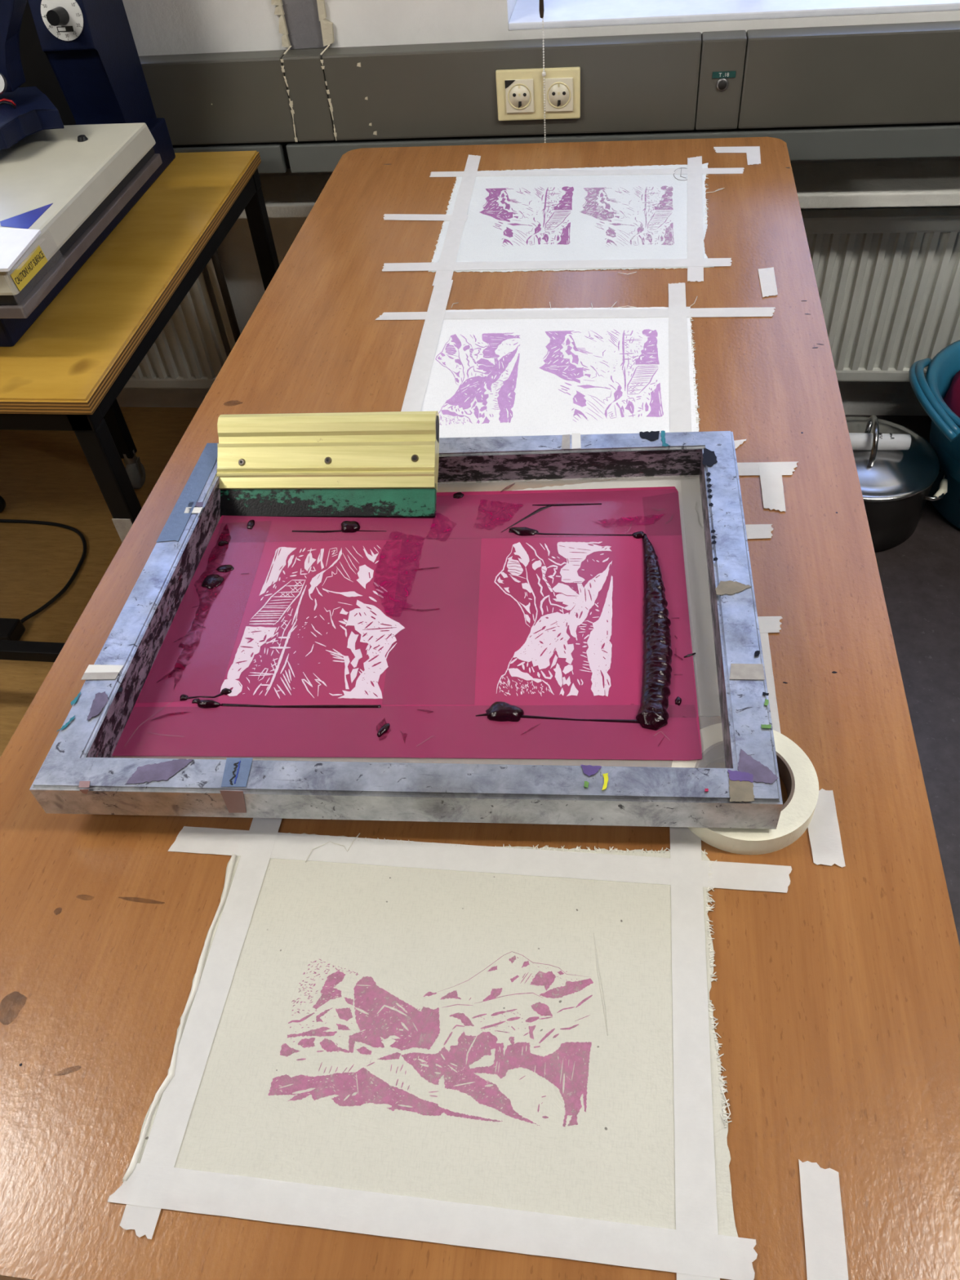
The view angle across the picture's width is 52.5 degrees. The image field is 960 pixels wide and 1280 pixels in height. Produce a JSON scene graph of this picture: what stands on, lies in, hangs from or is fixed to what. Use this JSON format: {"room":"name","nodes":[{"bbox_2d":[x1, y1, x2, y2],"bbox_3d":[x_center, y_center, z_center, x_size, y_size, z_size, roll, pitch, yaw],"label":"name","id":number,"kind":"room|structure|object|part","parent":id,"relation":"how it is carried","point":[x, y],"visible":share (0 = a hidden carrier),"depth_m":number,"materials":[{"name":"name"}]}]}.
{"room":"print shop","nodes":[
{"label":"print shop","id":0,"kind":"room"},
{"bbox_2d":[0,406,959,945],"bbox_3d":[-0.295,2.428,-0.249,10.000,0.050,8.300,3,47,8],"label":"floor","id":1,"kind":"structure","parent":0,"point":[46,475],"depth_m":2.10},
{"bbox_2d":[0,495,5,512],"bbox_3d":[-1.184,-0.335,2.361,0.060,0.060,0.024,3,47,8],"label":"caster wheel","id":2,"kind":"object","parent":1,"relation":"on","point":[2,504],"visible":1,"depth_m":2.36,"materials":[{"name":"black plastic"}]},
{"bbox_2d":[0,519,87,640],"bbox_3d":[-1.102,-0.148,2.195,0.387,0.035,0.406,3,47,8],"label":"cable","id":3,"kind":"object","parent":1,"relation":"on","point":[13,629],"visible":0.98,"depth_m":2.12,"materials":[{"name":"black plastic"}]},
{"bbox_2d":[0,151,279,662],"bbox_3d":[-1.026,-0.397,1.929,1.188,0.750,0.850,3,47,8],"label":"workbench","id":4,"kind":"object","parent":1,"relation":"on","point":[68,371],"visible":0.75,"depth_m":1.50,"materials":[{"name":"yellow wood"}]},
{"bbox_2d":[0,0,175,346],"bbox_3d":[-0.797,-0.921,1.367,0.447,0.750,0.776,3,47,8],"label":"press","id":5,"kind":"object","parent":4,"relation":"on","point":[82,139],"visible":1,"depth_m":1.54,"materials":[{"name":"beige metal"}]},
{"bbox_3d":[-0.749,-0.938,1.506,0.149,0.149,0.050,3,47,8],"label":"lever arm","id":6,"kind":"part","parent":5,"relation":"part of","materials":[{"name":"blue paint"}]},
{"bbox_2d":[0,226,40,271],"bbox_3d":[-0.651,-0.523,1.298,0.148,0.004,0.134,3,47,8],"label":"instruction sheet","id":7,"kind":"object","parent":5,"relation":"on","point":[14,242],"visible":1,"depth_m":1.30,"materials":[{"name":"white paper"}]},
{"bbox_3d":[-0.850,-1.191,1.621,0.246,0.742,0.048,3,47,8],"label":"panel","id":8,"kind":"part","parent":5,"relation":"part of","materials":[{"name":"black paint"}]},
{"bbox_3d":[-0.685,-1.010,1.579,0.025,0.028,0.033,3,47,8],"label":"dial knob","id":9,"kind":"part","parent":5,"relation":"part of","materials":[{"name":"black plastic"}]},
{"bbox_3d":[-0.683,-1.006,1.600,0.028,0.008,0.002,3,47,8],"label":"dial plate","id":10,"kind":"part","parent":5,"relation":"part of","materials":[{"name":"silver metal"}]},
{"bbox_3d":[-0.519,-0.065,1.605,0.033,0.692,0.033,3,47,8],"label":"leg","id":11,"kind":"part","parent":4,"relation":"part of","materials":[{"name":"black paint"}]},
{"bbox_3d":[-0.875,-0.657,2.139,0.033,0.607,0.033,3,47,8],"label":"leg","id":12,"kind":"part","parent":4,"relation":"part of","materials":[{"name":"black paint"}]},
{"bbox_3d":[-0.418,-0.637,2.133,0.033,0.692,0.033,3,47,8],"label":"leg","id":13,"kind":"part","parent":4,"relation":"part of","materials":[{"name":"black paint"}]},
{"bbox_2d":[0,136,959,1279],"bbox_3d":[0.057,-0.008,1.453,0.800,0.753,1.820,3,47,8],"label":"work table","id":14,"kind":"object","parent":1,"relation":"on","point":[835,996],"depth_m":0.77,"materials":[{"name":"brown wood"}]},
{"bbox_2d":[29,430,782,829],"bbox_3d":[-0.044,-0.044,0.934,0.605,0.062,0.532,3,47,8],"label":"screen","id":15,"kind":"object","parent":14,"relation":"on","point":[450,615],"visible":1,"depth_m":0.89,"materials":[{"name":"fabric"}]},
{"bbox_2d":[179,693,187,701],"bbox_3d":[-0.269,0.052,0.882,0.008,0.003,0.007,3,47,8],"label":"ink blob","id":16,"kind":"object","parent":15,"relation":"on","point":[183,697],"visible":1,"depth_m":0.88,"materials":[{"name":"black liquid"}]},
{"bbox_2d":[191,697,199,703],"bbox_3d":[-0.256,0.055,0.878,0.009,0.002,0.006,3,47,8],"label":"ink blob","id":17,"kind":"object","parent":15,"relation":"on","point":[195,700],"visible":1,"depth_m":0.88,"materials":[{"name":"black liquid"}]},
{"bbox_2d":[187,693,223,698],"bbox_3d":[-0.248,0.051,0.882,0.038,0.001,0.007,-9,47,-3],"label":"ink streak","id":18,"kind":"object","parent":15,"relation":"on","point":[220,694],"visible":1,"depth_m":0.88},
{"bbox_2d":[196,699,221,708],"bbox_3d":[-0.244,0.057,0.873,0.023,0.005,0.008,3,47,8],"label":"ink blob","id":19,"kind":"object","parent":15,"relation":"on","point":[204,704],"visible":1,"depth_m":0.87,"materials":[{"name":"black liquid"}]},
{"bbox_2d":[201,573,223,590],"bbox_3d":[-0.274,-0.060,0.996,0.021,0.004,0.024,3,47,8],"label":"ink blob","id":20,"kind":"object","parent":15,"relation":"on","point":[211,581],"visible":1,"depth_m":0.99,"materials":[{"name":"liquid"}]},
{"bbox_2d":[217,540,228,546],"bbox_3d":[-0.275,-0.104,1.040,0.012,0.003,0.009,3,47,8],"label":"ink blob","id":21,"kind":"object","parent":15,"relation":"on","point":[220,543],"visible":1,"depth_m":1.04,"materials":[{"name":"black liquid"}]},
{"bbox_2d":[216,564,234,572],"bbox_3d":[-0.265,-0.075,1.010,0.019,0.003,0.012,3,47,8],"label":"ink blob","id":22,"kind":"object","parent":15,"relation":"on","point":[224,568],"visible":1,"depth_m":1.01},
{"bbox_2d":[220,688,231,694],"bbox_3d":[-0.231,0.046,0.884,0.010,0.003,0.007,10,49,15],"label":"ink blob","id":23,"kind":"object","parent":15,"relation":"on","point":[225,691],"visible":1,"depth_m":0.88,"materials":[{"name":"black liquid"}]},
{"bbox_2d":[247,520,254,529],"bbox_3d":[-0.250,-0.127,1.061,0.008,0.003,0.016,3,47,8],"label":"ink blob","id":24,"kind":"object","parent":15,"relation":"on","point":[251,523],"visible":1,"depth_m":1.06,"materials":[{"name":"black liquid"}]},
{"bbox_2d":[221,703,381,707],"bbox_3d":[-0.160,0.059,0.866,0.145,0.001,0.004,0,47,6],"label":"ink streak","id":25,"kind":"object","parent":15,"relation":"on","point":[222,704],"visible":1,"depth_m":0.86},
{"bbox_2d":[216,410,439,517],"bbox_3d":[-0.168,-0.193,1.068,0.248,0.088,0.098,3,47,8],"label":"squeegee","id":26,"kind":"object","parent":15,"relation":"on","point":[340,464],"visible":1,"depth_m":1.06,"materials":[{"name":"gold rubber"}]},
{"bbox_3d":[-0.169,-0.153,1.066,0.245,0.035,0.032,2,47,7],"label":"blade","id":27,"kind":"part","parent":26,"relation":"part of","materials":[{"name":"green rubber"}]},
{"bbox_2d":[292,529,386,533],"bbox_3d":[-0.151,-0.117,1.043,0.104,0.001,0.004,0,47,6],"label":"ink streak","id":28,"kind":"object","parent":15,"relation":"on","point":[336,531],"visible":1,"depth_m":1.04},
{"bbox_2d":[341,520,360,533],"bbox_3d":[-0.140,-0.123,1.044,0.022,0.006,0.018,3,47,8],"label":"ink blob","id":29,"kind":"object","parent":15,"relation":"on","point":[347,526],"visible":1,"depth_m":1.04,"materials":[{"name":"black liquid"}]},
{"bbox_2d":[377,723,390,737],"bbox_3d":[-0.083,0.077,0.838,0.008,0.003,0.017,17,51,20],"label":"ink blob","id":30,"kind":"object","parent":15,"relation":"on","point":[385,727],"visible":1,"depth_m":0.84,"materials":[{"name":"black liquid"}]},
{"bbox_2d":[453,492,463,498],"bbox_3d":[-0.024,-0.160,1.074,0.013,0.002,0.011,-19,48,-12],"label":"ink blob","id":31,"kind":"object","parent":15,"relation":"on","point":[459,495],"visible":1,"depth_m":1.07,"materials":[{"name":"liquid"}]},
{"bbox_2d":[485,701,524,721],"bbox_3d":[0.021,0.060,0.841,0.034,0.009,0.021,3,47,8],"label":"ink blob","id":32,"kind":"object","parent":15,"relation":"on","point":[499,711],"visible":1,"depth_m":0.84,"materials":[{"name":"liquid"}]},
{"bbox_2d":[509,527,538,535],"bbox_3d":[0.046,-0.115,1.020,0.032,0.004,0.014,3,47,8],"label":"ink blob","id":33,"kind":"object","parent":15,"relation":"on","point":[517,531],"visible":1,"depth_m":1.02,"materials":[{"name":"black liquid"}]},
{"bbox_2d":[501,505,551,532],"bbox_3d":[0.049,-0.131,1.038,0.069,0.002,0.006,-31,51,-21],"label":"ink streak","id":34,"kind":"object","parent":15,"relation":"on","point":[538,510],"visible":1,"depth_m":1.04},
{"bbox_2d":[475,713,639,723],"bbox_3d":[0.067,0.066,0.836,0.142,0.001,0.005,2,47,7],"label":"ink streak","id":35,"kind":"object","parent":15,"relation":"on","point":[628,721],"visible":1,"depth_m":0.83},
{"bbox_2d":[532,503,601,506],"bbox_3d":[0.094,-0.146,1.049,0.075,0.001,0.004,-1,47,5],"label":"ink streak","id":36,"kind":"object","parent":15,"relation":"on","point":[552,504],"visible":1,"depth_m":1.05},
{"bbox_2d":[508,529,632,535],"bbox_3d":[0.098,-0.111,1.013,0.137,0.001,0.006,3,47,8],"label":"ink streak","id":37,"kind":"object","parent":15,"relation":"on","point":[510,531],"visible":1,"depth_m":1.01},
{"bbox_2d":[632,531,646,538],"bbox_3d":[0.164,-0.109,1.002,0.015,0.004,0.009,-7,47,-1],"label":"ink blob","id":38,"kind":"object","parent":15,"relation":"on","point":[638,535],"visible":1,"depth_m":1.00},
{"bbox_2d":[635,534,672,730],"bbox_3d":[0.164,-0.020,0.906,0.032,0.022,0.261,3,47,8],"label":"ink","id":39,"kind":"object","parent":15,"relation":"on","point":[652,713],"visible":1,"depth_m":0.88,"materials":[{"name":"black liquid"}]},
{"bbox_2d":[675,696,681,705],"bbox_3d":[0.171,0.052,0.839,0.006,0.003,0.010,3,47,8],"label":"ink blob","id":40,"kind":"object","parent":15,"relation":"on","point":[677,700],"visible":1,"depth_m":0.84,"materials":[{"name":"liquid"}]},
{"bbox_2d":[683,652,696,657],"bbox_3d":[0.189,0.013,0.877,0.012,0.001,0.003,-20,48,-13],"label":"ink streak","id":41,"kind":"object","parent":15,"relation":"on","point":[691,654],"visible":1,"depth_m":0.88},
{"bbox_3d":[-0.090,-0.693,1.595,0.146,0.001,0.024,5,48,11],"label":"masking tape strip","id":42,"kind":"part","parent":14,"relation":"part of","materials":[{"name":"white paper"}]},
{"bbox_3d":[-0.072,-0.393,1.311,0.027,0.001,0.382,1,47,7],"label":"masking tape strip","id":43,"kind":"part","parent":14,"relation":"part of","materials":[{"name":"white paper"}]},
{"bbox_2d":[107,817,757,1279],"bbox_3d":[-0.018,0.255,0.697,0.404,0.005,0.344,3,47,8],"label":"cloth","id":44,"kind":"object","parent":14,"relation":"on","point":[490,1039],"depth_m":0.66,"materials":[{"name":"white fabric"}]},
{"bbox_3d":[-0.196,0.257,0.713,0.025,0.001,0.317,3,47,8],"label":"masking tape strip","id":45,"kind":"part","parent":44,"relation":"part of","materials":[{"name":"white paper"}]},
{"bbox_2d":[268,951,593,1126],"bbox_3d":[-0.030,0.271,0.683,0.216,0.001,0.120,3,47,8],"label":"print","id":46,"kind":"object","parent":44,"relation":"on","point":[425,1024],"depth_m":0.67},
{"bbox_3d":[-0.036,0.358,0.601,0.404,0.001,0.025,3,47,8],"label":"masking tape strip","id":47,"kind":"part","parent":44,"relation":"part of","materials":[{"name":"white paper"}]},
{"bbox_3d":[0.146,0.260,0.675,0.025,0.001,0.339,2,47,8],"label":"masking tape strip","id":48,"kind":"part","parent":44,"relation":"part of","materials":[{"name":"white paper"}]},
{"bbox_3d":[-0.033,-0.701,1.596,0.027,0.001,0.494,1,47,7],"label":"masking tape strip","id":49,"kind":"part","parent":14,"relation":"part of","materials":[{"name":"white paper"}]},
{"bbox_3d":[-0.008,0.173,0.773,0.498,0.001,0.024,2,47,8],"label":"masking tape strip","id":50,"kind":"part","parent":14,"relation":"part of","materials":[{"name":"white paper"}]},
{"bbox_2d":[382,155,732,281],"bbox_3d":[0.131,-0.683,1.563,0.521,0.002,0.451,3,47,8],"label":"cloth","id":51,"kind":"object","parent":14,"relation":"on","point":[534,218],"depth_m":1.54,"materials":[{"name":"white fabric"}]},
{"bbox_2d":[480,186,573,246],"bbox_3d":[0.073,-0.687,1.573,0.158,0.001,0.223,3,47,8],"label":"print","id":52,"kind":"object","parent":51,"relation":"on","point":[564,238],"depth_m":1.58},
{"bbox_3d":[0.109,-0.559,1.449,0.520,0.001,0.026,2,47,8],"label":"masking tape strip","id":53,"kind":"part","parent":51,"relation":"part of","materials":[{"name":"white paper"}]},
{"bbox_2d":[579,186,674,245],"bbox_3d":[0.232,-0.676,1.547,0.150,0.001,0.222,3,47,8],"label":"print","id":54,"kind":"object","parent":51,"relation":"on","point":[607,206],"depth_m":1.56},
{"bbox_3d":[0.339,-0.673,1.533,0.025,0.001,0.451,3,47,9],"label":"masking tape strip","id":55,"kind":"part","parent":51,"relation":"part of","materials":[{"name":"white paper"}]},
{"bbox_2d":[420,282,700,437],"bbox_3d":[0.093,-0.358,1.262,0.372,0.002,0.431,3,47,8],"label":"cloth","id":56,"kind":"object","parent":14,"relation":"on","point":[516,376],"depth_m":1.24,"materials":[{"name":"white fabric"}]},
{"bbox_2d":[435,333,519,425],"bbox_3d":[-0.007,-0.340,1.255,0.118,0.001,0.220,3,47,8],"label":"print","id":57,"kind":"object","parent":56,"relation":"on","point":[504,402],"depth_m":1.25},
{"bbox_2d":[538,328,663,422],"bbox_3d":[0.153,-0.340,1.240,0.159,0.001,0.218,3,47,8],"label":"print","id":58,"kind":"object","parent":56,"relation":"on","point":[655,406],"depth_m":1.25},
{"bbox_3d":[0.256,-0.366,1.253,0.026,0.001,0.390,3,47,8],"label":"masking tape strip","id":59,"kind":"part","parent":56,"relation":"part of","materials":[{"name":"white paper"}]},
{"bbox_3d":[0.126,-0.452,1.347,0.552,0.001,0.025,2,47,8],"label":"masking tape strip","id":60,"kind":"part","parent":14,"relation":"part of","materials":[{"name":"white paper"}]},
{"bbox_3d":[0.177,-0.804,1.673,0.540,0.001,0.024,4,47,9],"label":"masking tape strip","id":61,"kind":"part","parent":14,"relation":"part of","materials":[{"name":"white paper"}]},
{"bbox_2d":[516,476,720,716],"bbox_3d":[0.003,-0.054,0.986,0.515,0.001,0.351,-2,47,4],"label":"cloth","id":62,"kind":"object","parent":14,"relation":"on","point":[688,488],"visible":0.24,"depth_m":0.98,"materials":[{"name":"white fabric"}]},
{"bbox_3d":[0.446,-0.853,1.692,0.079,0.001,0.028,5,48,11],"label":"masking tape strip","id":63,"kind":"part","parent":14,"relation":"part of","materials":[{"name":"white paper"}]},
{"bbox_3d":[0.292,-0.224,1.116,0.032,0.001,0.016,-7,47,-1],"label":"masking tape strip","id":64,"kind":"part","parent":14,"relation":"part of","materials":[{"name":"white paper"}]},
{"bbox_2d":[671,723,818,854],"bbox_3d":[0.213,0.118,0.790,0.116,0.021,0.116,3,47,8],"label":"tape roll","id":65,"kind":"object","parent":14,"relation":"on","point":[797,771],"visible":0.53,"depth_m":0.77,"materials":[{"name":"paper"}]},
{"bbox_3d":[0.470,-0.831,1.668,0.025,0.001,0.080,3,47,8],"label":"masking tape strip","id":66,"kind":"part","parent":14,"relation":"part of","materials":[{"name":"white paper"}]},
{"bbox_3d":[0.285,-0.113,1.012,0.041,0.001,0.023,0,47,5],"label":"masking tape strip","id":67,"kind":"part","parent":14,"relation":"part of","materials":[{"name":"white paper"}]},
{"bbox_3d":[0.314,-0.191,1.082,0.083,0.001,0.024,0,47,6],"label":"masking tape strip","id":68,"kind":"part","parent":14,"relation":"part of","materials":[{"name":"white paper"}]},
{"bbox_3d":[0.405,-0.503,1.367,0.022,0.001,0.087,3,47,8],"label":"masking tape strip","id":69,"kind":"part","parent":14,"relation":"part of","materials":[{"name":"white paper"}]},
{"bbox_3d":[0.269,-0.015,0.921,0.037,0.001,0.021,-1,47,5],"label":"masking tape strip","id":70,"kind":"part","parent":14,"relation":"part of","materials":[{"name":"white paper"}]},
{"bbox_3d":[0.256,0.042,0.870,0.014,0.001,0.145,2,47,7],"label":"masking tape strip","id":71,"kind":"part","parent":14,"relation":"part of","materials":[{"name":"white paper"}]},
{"bbox_3d":[0.318,-0.167,1.059,0.024,0.001,0.084,3,47,8],"label":"masking tape strip","id":72,"kind":"part","parent":14,"relation":"part of","materials":[{"name":"white paper"}]},
{"bbox_3d":[0.206,0.353,0.582,0.024,0.001,0.076,3,47,8],"label":"masking tape strip","id":73,"kind":"part","parent":14,"relation":"part of","materials":[{"name":"white paper"}]},
{"bbox_3d":[0.271,0.147,0.769,0.026,0.001,0.072,3,47,8],"label":"masking tape strip","id":74,"kind":"part","parent":14,"relation":"part of","materials":[{"name":"white paper"}]},
{"bbox_2d":[845,414,947,551],"bbox_3d":[0.824,-0.365,2.059,0.323,0.247,0.294,3,47,8],"label":"cooking pot","id":75,"kind":"object","parent":1,"relation":"on","point":[895,485],"visible":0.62,"depth_m":1.98,"materials":[{"name":"metal"}]},
{"bbox_3d":[0.803,-0.418,1.989,0.012,0.069,0.117,5,48,11],"label":"lid handle","id":76,"kind":"part","parent":75,"relation":"part of","materials":[{"name":"metal"}]},
{"bbox_2d":[848,432,911,449],"bbox_3d":[0.777,-0.407,1.994,0.196,0.037,0.035,1,47,6],"label":"paper roll","id":77,"kind":"object","parent":75,"relation":"on","point":[860,441],"visible":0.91,"depth_m":1.98,"materials":[{"name":"white paper"}]},
{"bbox_3d":[0.807,-0.396,2.030,0.294,0.038,0.294,3,47,8],"label":"lid","id":78,"kind":"part","parent":75,"relation":"part of","materials":[{"name":"metal"}]},
{"bbox_3d":[0.948,-0.326,2.021,0.043,0.009,0.117,14,50,18],"label":"handle","id":79,"kind":"part","parent":75,"relation":"part of","materials":[{"name":"metal"}]},
{"bbox_2d":[908,339,959,528],"bbox_3d":[1.136,-0.418,2.036,0.511,0.306,0.474,3,47,8],"label":"tub","id":80,"kind":"object","parent":1,"relation":"on","point":[931,391],"visible":0.94,"depth_m":2.01,"materials":[{"name":"blue plastic"}]},
{"bbox_3d":[0.912,-0.506,1.970,0.080,0.057,0.284,3,47,8],"label":"handle","id":81,"kind":"part","parent":80,"relation":"part of","materials":[{"name":"blue plastic"}]},
{"bbox_2d":[942,370,959,417],"bbox_3d":[1.068,-0.526,2.089,0.118,0.189,0.116,-38,54,-26],"label":"fabric","id":82,"kind":"object","parent":80,"relation":"in","point":[952,398],"visible":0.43,"depth_m":2.08,"materials":[{"name":"red fabric"}]},
{"bbox_2d":[116,0,959,415],"bbox_3d":[0.128,-1.535,1.472,10.000,2.800,0.300,3,47,8],"label":"wall","id":83,"kind":"structure","parent":0,"point":[157,27],"depth_m":1.79,"materials":[{"name":"white paint"}]},
{"bbox_2d":[124,249,240,388],"bbox_3d":[-1.239,-0.830,2.451,1.282,0.420,0.042,3,47,8],"label":"radiator","id":84,"kind":"object","parent":83,"relation":"attached to","point":[188,352],"visible":0.12,"depth_m":2.44,"materials":[{"name":"white metal"}]},
{"bbox_3d":[-1.251,-0.819,2.445,1.221,0.356,0.010,3,47,8],"label":"ribbed panel","id":85,"kind":"part","parent":84,"relation":"part of","materials":[{"name":"white metal"}]},
{"bbox_2d":[211,249,240,343],"bbox_3d":[-0.596,-0.811,2.275,0.018,0.750,0.018,3,47,8],"label":"pipe","id":86,"kind":"object","parent":83,"relation":"attached to","point":[215,259],"visible":0.32,"depth_m":2.27,"materials":[{"name":"black metal"}]},
{"bbox_2d":[271,0,334,48],"bbox_3d":[-0.382,-1.697,1.164,0.106,1.757,0.016,3,47,8],"label":"trim","id":87,"kind":"structure","parent":83,"relation":"attached to","point":[303,24],"depth_m":1.77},
{"bbox_2d":[138,20,959,173],"bbox_3d":[0.149,-0.992,1.792,6.200,0.215,0.054,3,47,8],"label":"cable trunking","id":88,"kind":"object","parent":83,"relation":"attached to","point":[884,91],"visible":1,"depth_m":1.76,"materials":[{"name":"metal"}]},
{"bbox_3d":[-1.637,-1.090,2.030,2.589,0.146,0.049,3,47,8],"label":"panel","id":89,"kind":"part","parent":88,"relation":"part of","materials":[{"name":"grey metal"}]},
{"bbox_3d":[-0.318,-1.031,1.842,0.075,0.146,0.049,3,47,8],"label":"panel","id":90,"kind":"part","parent":88,"relation":"part of","materials":[{"name":"grey metal"}]},
{"bbox_3d":[0.055,-1.014,1.789,0.678,0.146,0.049,3,47,8],"label":"panel","id":91,"kind":"part","parent":88,"relation":"part of","materials":[{"name":"grey metal"}]},
{"bbox_2d":[495,66,580,120],"bbox_3d":[0.106,-0.987,1.761,0.151,0.084,0.015,3,47,8],"label":"wall socket","id":92,"kind":"object","parent":88,"relation":"attached to","point":[520,92],"visible":1,"depth_m":1.76,"materials":[{"name":"beige plastic"}]},
{"bbox_3d":[0.428,-0.997,1.736,0.075,0.146,0.049,3,47,8],"label":"panel","id":93,"kind":"part","parent":88,"relation":"part of","materials":[{"name":"grey metal"}]},
{"bbox_2d":[715,78,728,91],"bbox_3d":[0.427,-0.980,1.716,0.021,0.021,0.004,3,47,8],"label":"switch","id":94,"kind":"object","parent":88,"relation":"attached to","point":[722,84],"depth_m":1.71,"materials":[{"name":"metal"}]},
{"bbox_3d":[1.840,-0.934,1.534,2.777,0.146,0.049,3,47,8],"label":"panel","id":95,"kind":"part","parent":88,"relation":"part of","materials":[{"name":"grey metal"}]},
{"bbox_2d":[238,159,959,218],"bbox_3d":[0.178,-0.931,2.013,10.000,0.026,0.160,3,47,8],"label":"trim","id":96,"kind":"structure","parent":83,"relation":"attached to","point":[906,183],"depth_m":1.92,"materials":[{"name":"grey metal"}]},
{"bbox_2d":[508,0,959,30],"bbox_3d":[0.676,-1.709,1.163,1.345,1.594,0.280,3,47,8],"label":"window","id":97,"kind":"structure","parent":83,"relation":"in","point":[526,13],"depth_m":1.71,"materials":[{"name":"white glass"}]},
{"bbox_2d":[538,0,546,142],"bbox_3d":[0.112,-1.017,1.718,0.008,0.265,0.010,-31,52,-22],"label":"chain","id":98,"kind":"object","parent":97,"relation":"hanging from","point":[540,2],"visible":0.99,"depth_m":1.70,"materials":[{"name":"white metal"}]},
{"bbox_2d":[800,207,959,382],"bbox_3d":[1.291,-0.728,2.078,1.600,0.386,0.042,3,47,8],"label":"radiator","id":99,"kind":"object","parent":83,"relation":"attached to","point":[888,283],"visible":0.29,"depth_m":2.10,"materials":[{"name":"white metal"}]}
]}

